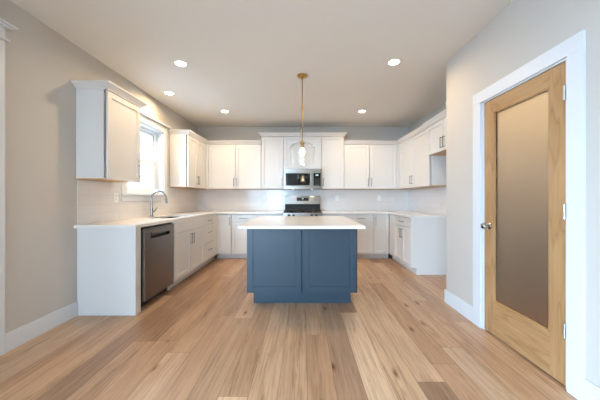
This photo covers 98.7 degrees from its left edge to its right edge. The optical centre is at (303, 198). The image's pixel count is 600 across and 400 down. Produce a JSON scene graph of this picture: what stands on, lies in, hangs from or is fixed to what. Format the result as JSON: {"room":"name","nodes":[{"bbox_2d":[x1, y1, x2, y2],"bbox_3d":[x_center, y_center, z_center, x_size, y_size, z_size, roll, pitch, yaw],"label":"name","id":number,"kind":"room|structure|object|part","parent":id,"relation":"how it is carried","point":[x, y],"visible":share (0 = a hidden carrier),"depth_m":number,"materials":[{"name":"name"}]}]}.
{"room":"kitchen","nodes":[
{"label":"kitchen","id":0,"kind":"room"},
{"bbox_2d":[0,0,196,333],"bbox_3d":[-2.370,-0.180,0.785,0.160,2.730,9.571,0,0,0],"label":"wall","id":1,"kind":"structure","parent":0,"point":[41,64],"depth_m":2.26,"materials":[{"name":"beige paint"}]},
{"bbox_2d":[0,39,4,355],"bbox_3d":[-2.281,-0.007,0.938,0.018,2.385,2.055,0,0,0],"label":"trim","id":2,"kind":"structure","parent":1,"relation":"attached to","point":[2,42],"depth_m":1.95,"materials":[{"name":"white paint"}]},
{"bbox_2d":[0,18,18,42],"bbox_3d":[-2.258,-1.265,0.941,0.064,0.130,2.152,0,0,0],"label":"trim","id":3,"kind":"structure","parent":1,"relation":"attached to","point":[4,24],"depth_m":1.95,"materials":[{"name":"white paint"}]},
{"bbox_2d":[5,301,77,352],"bbox_3d":[-2.282,1.113,2.286,0.016,0.145,0.640,0,0,0],"label":"baseboard","id":4,"kind":"structure","parent":1,"relation":"attached to","point":[23,334],"depth_m":2.21,"materials":[{"name":"white paint"}]},
{"bbox_2d":[71,80,147,181],"bbox_3d":[-2.101,-0.678,2.861,0.374,0.968,0.643,0,0,0],"label":"upper cabinet","id":5,"kind":"object","parent":1,"relation":"attached to","point":[108,117],"visible":1,"depth_m":2.62,"materials":[{"name":"white paint"}]},
{"bbox_3d":[-2.139,-0.198,2.861,0.299,0.008,0.531,0,0,0],"label":"panel","id":6,"kind":"part","parent":5,"relation":"part of","materials":[{"name":"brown wood"}]},
{"bbox_3d":[-2.101,-1.129,2.861,0.374,0.065,0.643,0,0,0],"label":"crown moulding","id":7,"kind":"part","parent":5,"relation":"part of","materials":[{"name":"white paint"}]},
{"bbox_3d":[-1.980,-0.641,2.861,0.020,0.894,0.523,0,0,0],"label":"door","id":8,"kind":"part","parent":5,"relation":"part of","materials":[{"name":"white paint"}]},
{"bbox_2d":[114,193,117,202],"bbox_3d":[-2.278,-0.005,3.140,0.008,0.116,0.072,0,0,0],"label":"wall outlet","id":9,"kind":"object","parent":1,"relation":"attached to","point":[115,194],"visible":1,"depth_m":3.13,"materials":[{"name":"white plastic"}]},
{"bbox_2d":[77,180,196,224],"bbox_3d":[-2.286,0.040,4.091,0.008,0.458,2.959,0,0,0],"label":"backsplash","id":10,"kind":"structure","parent":1,"relation":"attached to","point":[95,199],"depth_m":3.13,"materials":[{"name":"tile"}]},
{"bbox_2d":[128,126,156,193],"bbox_3d":[-2.417,-0.568,3.775,0.055,1.015,0.880,0,0,0],"label":"window","id":11,"kind":"structure","parent":1,"relation":"in","point":[153,162],"depth_m":4.12,"materials":[{"name":"white plastic"}]},
{"bbox_3d":[-2.405,-0.345,3.775,0.024,0.480,0.790,0,0,0],"label":"sash","id":12,"kind":"part","parent":11,"relation":"part of","materials":[{"name":"white plastic"}]},
{"bbox_3d":[-2.430,-0.787,3.775,0.024,0.485,0.790,0,0,0],"label":"sash","id":13,"kind":"part","parent":11,"relation":"part of","materials":[{"name":"white plastic"}]},
{"bbox_2d":[121,111,170,200],"bbox_3d":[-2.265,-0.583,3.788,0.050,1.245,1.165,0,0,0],"label":"trim","id":14,"kind":"structure","parent":1,"relation":"attached to","point":[146,119],"depth_m":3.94,"materials":[{"name":"white paint"}]},
{"bbox_2d":[168,130,207,188],"bbox_3d":[-2.101,-0.677,4.799,0.374,0.970,0.870,0,0,0],"label":"upper cabinet","id":15,"kind":"object","parent":1,"relation":"attached to","point":[187,148],"visible":1,"depth_m":4.43,"materials":[{"name":"white paint"}]},
{"bbox_3d":[-2.101,-1.129,4.799,0.374,0.065,0.869,0,0,0],"label":"crown moulding","id":16,"kind":"part","parent":15,"relation":"part of","materials":[{"name":"white paint"}]},
{"bbox_3d":[-2.139,-0.198,4.827,0.299,0.008,0.813,0,0,0],"label":"panel","id":17,"kind":"part","parent":15,"relation":"part of","materials":[{"name":"brown wood"}]},
{"bbox_3d":[-1.980,-0.641,4.612,0.020,0.894,0.376,0,0,0],"label":"door","id":18,"kind":"part","parent":15,"relation":"part of","materials":[{"name":"white paint"}]},
{"bbox_3d":[-1.980,-0.641,4.997,0.020,0.894,0.376,0,0,0],"label":"door","id":19,"kind":"part","parent":15,"relation":"part of","materials":[{"name":"white paint"}]},
{"bbox_2d":[10,0,511,126],"bbox_3d":[0.300,-1.595,0.765,5.800,0.100,9.931,0,0,0],"label":"ceiling","id":20,"kind":"structure","parent":0,"point":[244,58],"depth_m":2.66,"materials":[{"name":"paint"}]},
{"bbox_2d":[163,91,174,94],"bbox_3d":[-1.967,-1.542,3.780,0.156,0.006,0.156,0,0,0],"label":"recessed light","id":21,"kind":"object","parent":20,"relation":"in","point":[164,92],"visible":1,"depth_m":3.78,"materials":[{"name":"beige plastic"}]},
{"bbox_2d":[173,60,187,66],"bbox_3d":[-1.400,-1.542,2.950,0.156,0.006,0.156,0,0,0],"label":"recessed light","id":22,"kind":"object","parent":20,"relation":"in","point":[180,63],"visible":1,"depth_m":2.94,"materials":[{"name":"white paint"}]},
{"bbox_2d":[289,73,314,157],"bbox_3d":[-0.010,-0.989,3.240,0.326,1.112,0.326,0,0,0],"label":"pendant lamp","id":23,"kind":"object","parent":20,"relation":"hanging from","point":[302,76],"visible":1,"depth_m":3.23,"materials":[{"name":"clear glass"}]},
{"bbox_3d":[-0.010,-1.122,3.240,0.018,0.798,0.018,0,0,0],"label":"rod","id":24,"kind":"part","parent":23,"relation":"part of","materials":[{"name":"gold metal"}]},
{"bbox_2d":[387,58,400,65],"bbox_3d":[1.030,-1.542,2.920,0.156,0.006,0.156,0,0,0],"label":"recessed light","id":25,"kind":"object","parent":20,"relation":"in","point":[395,61],"visible":1,"depth_m":2.92,"materials":[{"name":"beige plastic"}]},
{"bbox_2d":[0,254,576,399],"bbox_3d":[0.300,1.235,0.765,5.800,0.100,9.931,0,0,0],"label":"floor","id":26,"kind":"structure","parent":0,"point":[204,337],"depth_m":2.01,"materials":[{"name":"brown wood"}]},
{"bbox_2d":[77,228,140,315],"bbox_3d":[-1.992,0.743,2.647,0.593,0.884,0.089,0,0,0],"label":"end panel","id":27,"kind":"object","parent":26,"relation":"on","point":[108,259],"visible":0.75,"depth_m":2.61,"materials":[{"name":"white paint"}]},
{"bbox_2d":[141,222,173,306],"bbox_3d":[-1.956,0.746,3.006,0.608,0.873,0.597,0,0,0],"label":"dishwasher","id":28,"kind":"object","parent":26,"relation":"on","point":[157,241],"visible":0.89,"depth_m":2.92,"materials":[{"name":"silver"}]},
{"bbox_3d":[-1.775,1.131,3.006,0.030,0.101,0.597,0,0,0],"label":"toe panel","id":29,"kind":"part","parent":28,"relation":"part of","materials":[{"name":"black metal"}]},
{"bbox_3d":[-1.660,0.387,3.006,0.016,0.027,0.370,0,0,0],"label":"handle","id":30,"kind":"part","parent":28,"relation":"part of","materials":[{"name":"black metal"}]},
{"bbox_2d":[167,216,203,289],"bbox_3d":[-1.925,0.743,3.817,0.609,0.884,0.996,0,0,0],"label":"base cabinet","id":31,"kind":"object","parent":26,"relation":"on","point":[188,233],"visible":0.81,"depth_m":3.72,"materials":[{"name":"white paint"}]},
{"bbox_2d":[74,211,283,227],"bbox_3d":[-1.341,0.285,4.071,1.897,0.030,2.999,0,0,0],"label":"countertop","id":32,"kind":"structure","parent":31,"relation":"on","point":[159,219],"depth_m":3.28,"materials":[{"name":"white stone"}]},
{"bbox_2d":[149,190,167,216],"bbox_3d":[-2.114,0.077,3.770,0.260,0.386,0.058,0,0,0],"label":"kitchen faucet","id":33,"kind":"object","parent":32,"relation":"on","point":[166,201],"visible":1,"depth_m":3.76,"materials":[{"name":"silver metal"}]},
{"bbox_3d":[-2.110,0.012,3.770,0.233,0.256,0.022,0,0,0],"label":"spout","id":34,"kind":"part","parent":33,"relation":"part of","materials":[{"name":"silver metal"}]},
{"bbox_3d":[-1.665,0.771,3.567,0.020,0.608,0.490,0,0,0],"label":"door","id":35,"kind":"part","parent":31,"relation":"part of","materials":[{"name":"white paint"}]},
{"bbox_3d":[-1.665,0.389,3.817,0.020,0.140,0.988,0,0,0],"label":"drawer","id":36,"kind":"part","parent":31,"relation":"part of","materials":[{"name":"white paint"}]},
{"bbox_3d":[-1.665,0.771,4.066,0.020,0.608,0.490,0,0,0],"label":"door","id":37,"kind":"part","parent":31,"relation":"part of","materials":[{"name":"white paint"}]},
{"bbox_2d":[199,214,217,268],"bbox_3d":[-1.925,0.743,4.695,0.609,0.884,0.759,0,0,0],"label":"base cabinet","id":38,"kind":"object","parent":26,"relation":"on","point":[210,221],"visible":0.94,"depth_m":4.60,"materials":[{"name":"white paint"}]},
{"bbox_3d":[-1.665,0.927,4.543,0.020,0.296,0.446,0,0,0],"label":"drawer","id":39,"kind":"part","parent":38,"relation":"part of","materials":[{"name":"white paint"}]},
{"bbox_3d":[-1.665,0.619,4.543,0.020,0.303,0.446,0,0,0],"label":"drawer","id":40,"kind":"part","parent":38,"relation":"part of","materials":[{"name":"white paint"}]},
{"bbox_3d":[-1.665,0.389,4.543,0.020,0.140,0.446,0,0,0],"label":"drawer","id":41,"kind":"part","parent":38,"relation":"part of","materials":[{"name":"white paint"}]},
{"bbox_2d":[216,214,232,257],"bbox_3d":[-1.829,0.743,5.261,0.872,0.884,0.599,0,0,0],"label":"base cabinet","id":42,"kind":"object","parent":26,"relation":"on","point":[224,220],"visible":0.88,"depth_m":5.01,"materials":[{"name":"white paint"}]},
{"bbox_3d":[-1.538,0.697,5.005,0.282,0.757,0.020,0,0,0],"label":"door","id":43,"kind":"part","parent":42,"relation":"part of","materials":[{"name":"white paint"}]},
{"bbox_2d":[232,214,256,257],"bbox_3d":[-1.149,0.743,5.261,0.486,0.884,0.599,0,0,0],"label":"base cabinet","id":44,"kind":"object","parent":26,"relation":"on","point":[239,236],"visible":0.56,"depth_m":5.01,"materials":[{"name":"white paint"}]},
{"bbox_3d":[-1.149,0.771,5.005,0.478,0.608,0.020,0,0,0],"label":"door","id":45,"kind":"part","parent":44,"relation":"part of","materials":[{"name":"white paint"}]},
{"bbox_3d":[-1.149,0.389,5.005,0.478,0.140,0.020,0,0,0],"label":"drawer","id":46,"kind":"part","parent":44,"relation":"part of","materials":[{"name":"white paint"}]},
{"bbox_2d":[257,214,282,217],"bbox_3d":[-0.649,0.743,5.261,0.510,0.884,0.599,0,0,0],"label":"base cabinet","id":47,"kind":"object","parent":26,"relation":"on","point":[258,215],"visible":0.05,"depth_m":5.00,"materials":[{"name":"white paint"}]},
{"bbox_2d":[247,229,356,302],"bbox_3d":[-0.011,0.743,3.342,1.226,0.884,1.005,0,0,0],"label":"kitchen island","id":48,"kind":"object","parent":26,"relation":"on","point":[284,265],"visible":0.74,"depth_m":2.85,"materials":[{"name":"blue wood"}]},
{"bbox_3d":[-0.320,0.675,2.850,0.600,0.735,0.020,0,0,0],"label":"panel","id":49,"kind":"part","parent":48,"relation":"part of","materials":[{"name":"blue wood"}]},
{"bbox_2d":[238,216,365,228],"bbox_3d":[-0.015,0.285,3.215,1.252,0.030,1.400,0,0,0],"label":"island countertop","id":50,"kind":"structure","parent":48,"relation":"on","point":[262,222],"depth_m":2.76,"materials":[{"name":"white stone"}]},
{"bbox_3d":[0.290,0.675,2.850,0.584,0.735,0.020,0,0,0],"label":"panel","id":51,"kind":"part","parent":48,"relation":"part of","materials":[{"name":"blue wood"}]},
{"bbox_2d":[283,196,321,215],"bbox_3d":[-0.010,0.565,5.222,0.756,1.239,0.646,0,0,0],"label":"gas range","id":52,"kind":"object","parent":26,"relation":"on","point":[294,205],"visible":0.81,"depth_m":5.47,"materials":[{"name":"silver metal"}]},
{"bbox_2d":[283,211,321,212],"bbox_3d":[-0.010,0.272,5.235,0.756,0.036,0.500,0,0,0],"label":"cooktop","id":53,"kind":"object","parent":52,"relation":"in","point":[284,211],"depth_m":4.99,"materials":[{"name":"black metal"}]},
{"bbox_3d":[-0.010,0.328,4.962,0.756,0.103,0.044,0,0,0],"label":"control panel","id":54,"kind":"part","parent":52,"relation":"part of","materials":[{"name":"silver metal"}]},
{"bbox_2d":[322,214,346,217],"bbox_3d":[0.619,0.743,5.261,0.489,0.884,0.599,0,0,0],"label":"base cabinet","id":55,"kind":"object","parent":26,"relation":"on","point":[344,215],"visible":0.07,"depth_m":5.00,"materials":[{"name":"white paint"}]},
{"bbox_2d":[347,214,373,257],"bbox_3d":[1.118,0.743,5.261,0.507,0.884,0.599,0,0,0],"label":"base cabinet","id":56,"kind":"object","parent":26,"relation":"on","point":[365,237],"visible":0.63,"depth_m":5.01,"materials":[{"name":"white paint"}]},
{"bbox_3d":[1.118,0.389,5.005,0.499,0.140,0.020,0,0,0],"label":"drawer","id":57,"kind":"part","parent":56,"relation":"part of","materials":[{"name":"white paint"}]},
{"bbox_3d":[1.118,0.771,5.005,0.499,0.608,0.020,0,0,0],"label":"door","id":58,"kind":"part","parent":56,"relation":"part of","materials":[{"name":"white paint"}]},
{"bbox_2d":[373,214,391,257],"bbox_3d":[1.808,0.743,5.261,0.872,0.884,0.599,0,0,0],"label":"base cabinet","id":59,"kind":"object","parent":26,"relation":"on","point":[381,221],"visible":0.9,"depth_m":5.01,"materials":[{"name":"white paint"}]},
{"bbox_3d":[1.518,0.697,5.005,0.282,0.757,0.020,0,0,0],"label":"door","id":60,"kind":"part","parent":59,"relation":"part of","materials":[{"name":"white paint"}]},
{"bbox_2d":[389,215,415,273],"bbox_3d":[1.944,0.743,4.542,0.609,0.884,1.065,0,0,0],"label":"base cabinet","id":61,"kind":"object","parent":26,"relation":"on","point":[399,226],"visible":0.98,"depth_m":4.42,"materials":[{"name":"white paint"}]},
{"bbox_2d":[321,211,445,217],"bbox_3d":[1.325,0.285,4.774,1.907,0.030,1.592,0,0,0],"label":"countertop","id":62,"kind":"structure","parent":61,"relation":"on","point":[411,214],"depth_m":4.90,"materials":[{"name":"white stone"}]},
{"bbox_3d":[1.683,0.771,4.538,0.020,0.608,0.344,0,0,0],"label":"door","id":63,"kind":"part","parent":61,"relation":"part of","materials":[{"name":"white paint"}]},
{"bbox_3d":[1.683,0.389,4.362,0.020,0.140,0.697,0,0,0],"label":"drawer","id":64,"kind":"part","parent":61,"relation":"part of","materials":[{"name":"white paint"}]},
{"bbox_3d":[1.683,0.771,4.186,0.020,0.608,0.344,0,0,0],"label":"door","id":65,"kind":"part","parent":61,"relation":"part of","materials":[{"name":"white paint"}]},
{"bbox_2d":[411,218,445,274],"bbox_3d":[1.972,0.743,3.999,0.599,0.884,0.018,0,0,0],"label":"end panel","id":66,"kind":"object","parent":26,"relation":"on","point":[428,235],"visible":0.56,"depth_m":3.99,"materials":[{"name":"white paint"}]},
{"bbox_3d":[2.017,1.132,3.999,0.510,0.104,0.018,0,0,0],"label":"foot panel","id":67,"kind":"part","parent":66,"relation":"part of","materials":[{"name":"white paint"}]},
{"bbox_2d":[197,127,408,189],"bbox_3d":[-0.005,-0.180,5.651,4.890,2.730,0.160,0,0,0],"label":"wall","id":68,"kind":"structure","parent":0,"point":[209,133],"depth_m":5.57,"materials":[{"name":"beige paint"}]},
{"bbox_2d":[206,141,260,188],"bbox_3d":[-1.568,-0.677,5.366,1.431,0.970,0.374,0,0,0],"label":"upper cabinet","id":69,"kind":"object","parent":68,"relation":"attached to","point":[229,164],"visible":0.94,"depth_m":5.25,"materials":[{"name":"white paint"}]},
{"bbox_3d":[-1.649,-0.641,5.245,0.540,0.894,0.020,0,0,0],"label":"door","id":70,"kind":"part","parent":69,"relation":"part of","materials":[{"name":"white paint"}]},
{"bbox_3d":[-1.411,-1.129,5.366,1.116,0.065,0.374,0,0,0],"label":"crown moulding","id":71,"kind":"part","parent":69,"relation":"part of","materials":[{"name":"white paint"}]},
{"bbox_3d":[-1.113,-0.641,5.245,0.514,0.894,0.020,0,0,0],"label":"door","id":72,"kind":"part","parent":69,"relation":"part of","materials":[{"name":"white paint"}]},
{"bbox_2d":[258,132,283,188],"bbox_3d":[-0.652,-0.761,5.366,0.510,1.134,0.374,0,0,0],"label":"upper cabinet","id":73,"kind":"object","parent":68,"relation":"attached to","point":[272,143],"visible":0.94,"depth_m":5.25,"materials":[{"name":"white paint"}]},
{"bbox_3d":[-0.652,-1.294,5.366,0.510,0.068,0.374,0,0,0],"label":"crown moulding","id":74,"kind":"part","parent":73,"relation":"part of","materials":[{"name":"white paint"}]},
{"bbox_2d":[197,190,407,210],"bbox_3d":[-0.005,0.040,5.567,4.554,0.458,0.008,0,0,0],"label":"backsplash","id":75,"kind":"structure","parent":68,"relation":"attached to","point":[207,200],"depth_m":5.56,"materials":[{"name":"tile"}]},
{"bbox_2d":[283,132,321,168],"bbox_3d":[-0.010,-0.963,5.366,0.773,0.731,0.374,0,0,0],"label":"upper cabinet","id":76,"kind":"object","parent":68,"relation":"attached to","point":[297,161],"visible":0.91,"depth_m":5.25,"materials":[{"name":"white paint"}]},
{"bbox_3d":[-0.203,-0.924,5.245,0.378,0.654,0.020,0,0,0],"label":"door","id":77,"kind":"part","parent":76,"relation":"part of","materials":[{"name":"white paint"}]},
{"bbox_3d":[-0.010,-1.294,5.366,0.773,0.068,0.374,0,0,0],"label":"crown moulding","id":78,"kind":"part","parent":76,"relation":"part of","materials":[{"name":"white paint"}]},
{"bbox_2d":[284,169,321,189],"bbox_3d":[-0.010,-0.387,5.340,0.757,0.407,0.446,0,0,0],"label":"microwave","id":79,"kind":"object","parent":76,"relation":"attached to","point":[294,179],"visible":1,"depth_m":5.15,"materials":[{"name":"silver metal"}]},
{"bbox_3d":[-0.092,-0.376,5.164,0.594,0.272,0.022,0,0,0],"label":"door","id":80,"kind":"part","parent":79,"relation":"part of","materials":[{"name":"black glass"}]},
{"bbox_3d":[-0.010,-0.551,5.164,0.757,0.077,0.022,0,0,0],"label":"vent panel","id":81,"kind":"part","parent":79,"relation":"part of","materials":[{"name":"silver metal"}]},
{"bbox_3d":[-0.010,-0.213,5.164,0.757,0.051,0.022,0,0,0],"label":"trim","id":82,"kind":"part","parent":79,"relation":"part of","materials":[{"name":"silver metal"}]},
{"bbox_3d":[0.183,-0.924,5.245,0.378,0.654,0.020,0,0,0],"label":"door","id":83,"kind":"part","parent":76,"relation":"part of","materials":[{"name":"white paint"}]},
{"bbox_2d":[321,132,346,188],"bbox_3d":[0.632,-0.761,5.366,0.510,1.134,0.374,0,0,0],"label":"upper cabinet","id":84,"kind":"object","parent":68,"relation":"attached to","point":[332,143],"visible":0.92,"depth_m":5.25,"materials":[{"name":"white paint"}]},
{"bbox_3d":[0.632,-1.294,5.366,0.510,0.068,0.374,0,0,0],"label":"crown moulding","id":85,"kind":"part","parent":84,"relation":"part of","materials":[{"name":"white paint"}]},
{"bbox_2d":[344,141,398,188],"bbox_3d":[1.538,-0.677,5.366,1.411,0.970,0.374,0,0,0],"label":"upper cabinet","id":86,"kind":"object","parent":68,"relation":"attached to","point":[367,164],"visible":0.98,"depth_m":5.25,"materials":[{"name":"white paint"}]},
{"bbox_3d":[1.092,-0.641,5.245,0.511,0.894,0.020,0,0,0],"label":"door","id":87,"kind":"part","parent":86,"relation":"part of","materials":[{"name":"white paint"}]},
{"bbox_3d":[1.388,-1.129,5.366,1.111,0.065,0.374,0,0,0],"label":"crown moulding","id":88,"kind":"part","parent":86,"relation":"part of","materials":[{"name":"white paint"}]},
{"bbox_3d":[1.625,-0.641,5.245,0.538,0.894,0.020,0,0,0],"label":"door","id":89,"kind":"part","parent":86,"relation":"part of","materials":[{"name":"white paint"}]},
{"bbox_2d":[409,102,445,188],"bbox_3d":[2.360,-0.180,4.253,0.160,2.730,2.637,0,0,0],"label":"wall","id":90,"kind":"structure","parent":0,"point":[442,107],"depth_m":4.72,"materials":[{"name":"beige paint"}]},
{"bbox_2d":[397,125,445,188],"bbox_3d":[2.083,-0.677,4.603,0.388,0.970,1.262,0,0,0],"label":"upper cabinet","id":91,"kind":"object","parent":90,"relation":"attached to","point":[417,169],"visible":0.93,"depth_m":4.34,"materials":[{"name":"white paint"}]},
{"bbox_3d":[1.955,-0.641,4.892,0.020,0.894,0.575,0,0,0],"label":"door","id":92,"kind":"part","parent":91,"relation":"part of","materials":[{"name":"white paint"}]},
{"bbox_3d":[2.083,-1.129,4.603,0.388,0.065,1.261,0,0,0],"label":"crown moulding","id":93,"kind":"part","parent":91,"relation":"part of","materials":[{"name":"white paint"}]},
{"bbox_3d":[1.955,-0.641,4.286,0.020,0.894,0.619,0,0,0],"label":"door","id":94,"kind":"part","parent":91,"relation":"part of","materials":[{"name":"white paint"}]},
{"bbox_3d":[2.120,-0.198,4.603,0.313,0.008,1.261,0,0,0],"label":"panel","id":95,"kind":"part","parent":91,"relation":"part of","materials":[{"name":"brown wood"}]},
{"bbox_2d":[408,186,445,214],"bbox_3d":[2.276,0.040,4.771,0.008,0.458,1.601,0,0,0],"label":"backsplash","id":96,"kind":"structure","parent":90,"relation":"attached to","point":[425,200],"depth_m":4.67,"materials":[{"name":"tile"}]},
{"bbox_2d":[422,109,445,155],"bbox_3d":[2.068,-0.910,3.515,0.418,0.503,1.022,0,0,0],"label":"upper cabinet","id":97,"kind":"object","parent":90,"relation":"attached to","point":[436,125],"visible":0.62,"depth_m":3.70,"materials":[{"name":"white paint"}]},
{"bbox_3d":[2.068,-1.129,3.515,0.418,0.065,1.022,0,0,0],"label":"crown moulding","id":98,"kind":"part","parent":97,"relation":"part of","materials":[{"name":"white paint"}]},
{"bbox_3d":[1.925,-0.874,3.743,0.020,0.429,0.446,0,0,0],"label":"door","id":99,"kind":"part","parent":97,"relation":"part of","materials":[{"name":"white paint"}]},
{"bbox_3d":[2.106,-0.663,3.515,0.343,0.008,0.910,0,0,0],"label":"panel","id":100,"kind":"part","parent":97,"relation":"part of","materials":[{"name":"brown wood"}]},
{"bbox_3d":[1.925,-0.874,3.288,0.020,0.429,0.446,0,0,0],"label":"door","id":101,"kind":"part","parent":97,"relation":"part of","materials":[{"name":"white paint"}]},
{"bbox_2d":[446,0,599,386],"bbox_3d":[2.206,-0.180,-0.533,1.148,2.730,6.934,0,0,0],"label":"wall","id":102,"kind":"structure","parent":0,"point":[523,31],"depth_m":1.98,"materials":[{"name":"beige paint"}]},
{"bbox_2d":[444,289,472,321],"bbox_3d":[1.943,1.113,2.701,0.654,0.145,0.498,0,0,0],"label":"baseboard","id":103,"kind":"structure","parent":102,"relation":"attached to","point":[455,302],"depth_m":2.66,"materials":[{"name":"white paint"}]},
{"bbox_2d":[480,61,565,385],"bbox_3d":[1.657,0.159,1.961,0.172,2.029,0.730,0,0,0],"label":"door","id":104,"kind":"structure","parent":102,"relation":"in","point":[524,226],"depth_m":1.89,"materials":[{"name":"brown wood"}]},
{"bbox_3d":[1.605,0.245,2.266,0.067,0.062,0.062,0,0,0],"label":"knob","id":105,"kind":"part","parent":104,"relation":"part of","materials":[{"name":"silver metal"}]},
{"bbox_3d":[1.657,-0.798,1.965,0.038,0.116,0.502,0,0,0],"label":"rail","id":106,"kind":"part","parent":104,"relation":"part of","materials":[{"name":"brown wood"}]},
{"bbox_3d":[1.657,1.029,1.965,0.038,0.288,0.502,0,0,0],"label":"rail","id":107,"kind":"part","parent":104,"relation":"part of","materials":[{"name":"brown wood"}]},
{"bbox_3d":[1.657,0.072,1.965,0.005,1.625,0.502,0,0,0],"label":"glass panel","id":108,"kind":"part","parent":104,"relation":"part of","materials":[{"name":"brown"}]},
{"bbox_2d":[473,30,585,399],"bbox_3d":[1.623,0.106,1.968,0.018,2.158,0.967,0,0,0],"label":"trim","id":109,"kind":"structure","parent":102,"relation":"attached to","point":[573,49],"depth_m":1.55,"materials":[{"name":"white paint"}]},
{"bbox_2d":[584,379,599,399],"bbox_3d":[1.624,1.113,-1.258,0.016,0.145,5.485,0,0,0],"label":"baseboard","id":110,"kind":"structure","parent":102,"relation":"attached to","point":[591,391],"depth_m":1.45,"materials":[{"name":"white paint"}]},
{"label":"outside","id":111,"kind":"structure","parent":0,"visible":0},
{"bbox_3d":[-5.000,1.735,0.000,50.000,0.100,60.000,0,0,0],"label":"ground","id":112,"kind":"structure","parent":111,"visible":0},
{"bbox_2d":[141,133,151,187],"bbox_3d":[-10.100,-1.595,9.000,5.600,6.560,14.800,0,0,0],"label":"window pane","id":113,"kind":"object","parent":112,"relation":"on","point":[146,178],"visible":0.05,"depth_m":12.50,"materials":[{"name":"glass"}]}
]}

